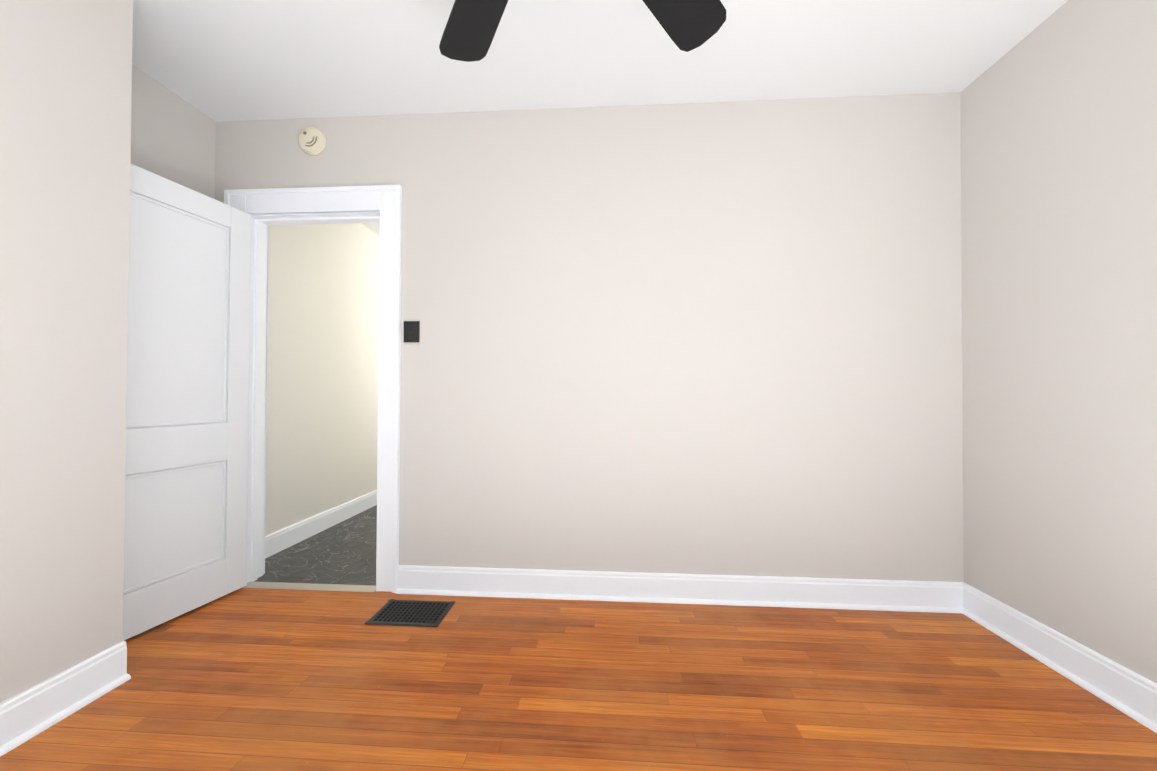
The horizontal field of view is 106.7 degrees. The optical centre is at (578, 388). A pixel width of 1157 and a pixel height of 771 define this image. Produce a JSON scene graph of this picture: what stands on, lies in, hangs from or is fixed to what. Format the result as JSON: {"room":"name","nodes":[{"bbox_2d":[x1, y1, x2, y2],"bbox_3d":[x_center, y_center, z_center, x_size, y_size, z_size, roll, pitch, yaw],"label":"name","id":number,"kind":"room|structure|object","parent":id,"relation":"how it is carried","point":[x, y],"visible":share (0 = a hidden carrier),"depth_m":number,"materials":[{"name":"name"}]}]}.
{"room":"empty bedroom","nodes":[
{"label":"empty bedroom","id":0,"kind":"room"},
{"bbox_2d":[0,0,132,702],"bbox_3d":[-2.007,-0.231,0.381,0.500,2.562,2.480,0,-1,4],"label":"wall","id":1,"kind":"structure","parent":0,"point":[65,104],"depth_m":1.41,"materials":[{"name":"paint"}]},
{"bbox_2d":[0,641,130,756],"bbox_3d":[-1.741,0.983,0.399,0.036,0.136,2.380,0,-1,4],"label":"baseboard","id":2,"kind":"structure","parent":1,"relation":"attached to","point":[30,713],"depth_m":1.39,"materials":[{"name":"white wood"}]},
{"bbox_2d":[130,64,378,535],"bbox_3d":[-2.012,-0.196,3.388,0.100,2.562,3.520,0,-1,4],"label":"wall","id":3,"kind":"structure","parent":0,"point":[322,372],"depth_m":3.14,"materials":[{"name":"paint"}]},
{"bbox_2d":[265,490,376,558],"bbox_3d":[-1.932,1.022,3.763,0.018,0.136,2.532,0,-1,4],"label":"baseboard","id":4,"kind":"structure","parent":3,"relation":"attached to","point":[285,538],"depth_m":3.21,"materials":[{"name":"white wood"}]},
{"bbox_2d":[0,505,1156,770],"bbox_3d":[-0.086,1.126,2.003,4.132,0.100,6.000,0,-1,4],"label":"floor","id":5,"kind":"structure","parent":0,"point":[253,679],"depth_m":1.52,"materials":[{"name":"brown wood"}]},
{"bbox_2d":[242,581,375,591],"bbox_3d":[-1.454,1.071,2.340,0.746,0.008,0.073,0,-1,4],"label":"threshold strip","id":6,"kind":"object","parent":5,"relation":"on","point":[325,587],"visible":0.98,"depth_m":2.33,"materials":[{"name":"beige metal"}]},
{"bbox_2d":[365,599,454,626],"bbox_3d":[-0.798,1.071,2.067,0.340,0.006,0.233,0,-1,4],"label":"floor vent","id":7,"kind":"object","parent":5,"relation":"in","point":[394,612],"visible":1,"depth_m":2.05,"materials":[{"name":"grey metal"}]},
{"bbox_2d":[215,92,963,581],"bbox_3d":[-0.061,-0.201,2.322,4.132,2.562,0.130,0,-1,4],"label":"wall","id":8,"kind":"structure","parent":0,"point":[718,338],"depth_m":2.22,"materials":[{"name":"paint"}]},
{"bbox_2d":[123,163,251,640],"bbox_3d":[-1.882,0.051,1.983,0.035,2.012,0.735,0,-1,12],"label":"door","id":9,"kind":"structure","parent":8,"relation":"in","point":[187,447],"depth_m":2.03,"materials":[{"name":"white wood"}]},
{"bbox_2d":[298,127,326,155],"bbox_3d":[-1.453,-1.353,2.340,0.148,0.148,0.042,0,-1,4],"label":"smoke detector","id":10,"kind":"object","parent":8,"relation":"attached to","point":[312,141],"visible":0.96,"depth_m":2.33,"materials":[{"name":"beige plastic"}]},
{"bbox_2d":[224,185,401,592],"bbox_3d":[-1.446,-0.007,2.410,0.992,2.166,0.190,0,-1,4],"label":"door frame","id":11,"kind":"structure","parent":8,"relation":"attached to","point":[385,201],"depth_m":2.33,"materials":[{"name":"white wood"}]},
{"bbox_2d":[403,319,419,344],"bbox_3d":[-0.894,-0.306,2.305,0.087,0.136,0.013,0,-1,4],"label":"light switch","id":12,"kind":"object","parent":8,"relation":"attached to","point":[411,331],"visible":1,"depth_m":2.30,"materials":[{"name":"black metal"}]},
{"bbox_2d":[396,565,962,612],"bbox_3d":[0.465,1.012,2.189,2.857,0.136,0.036,0,-1,4],"label":"baseboard","id":13,"kind":"structure","parent":8,"relation":"attached to","point":[852,594],"depth_m":2.18,"materials":[{"name":"white wood"}]},
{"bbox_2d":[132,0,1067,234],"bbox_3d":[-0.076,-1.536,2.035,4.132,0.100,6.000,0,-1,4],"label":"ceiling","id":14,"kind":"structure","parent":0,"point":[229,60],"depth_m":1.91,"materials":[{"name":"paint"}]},
{"bbox_2d":[439,0,725,61],"bbox_3d":[-0.073,-1.141,0.855,1.421,0.716,1.379,0,-1,4],"label":"fan","id":15,"kind":"object","parent":14,"relation":"hanging from","point":[470,29],"visible":1,"depth_m":1.39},
{"bbox_2d":[960,0,1156,683],"bbox_3d":[1.841,-0.215,0.510,0.100,2.562,3.238,0,-1,4],"label":"wall","id":16,"kind":"structure","parent":0,"point":[1059,225],"depth_m":1.64,"materials":[{"name":"paint"}]},
{"bbox_2d":[962,582,1156,732],"bbox_3d":[1.772,0.998,0.550,0.036,0.136,3.138,0,-1,4],"label":"baseboard","id":17,"kind":"structure","parent":16,"relation":"attached to","point":[1128,692],"depth_m":1.61,"materials":[{"name":"white wood"}]}
]}

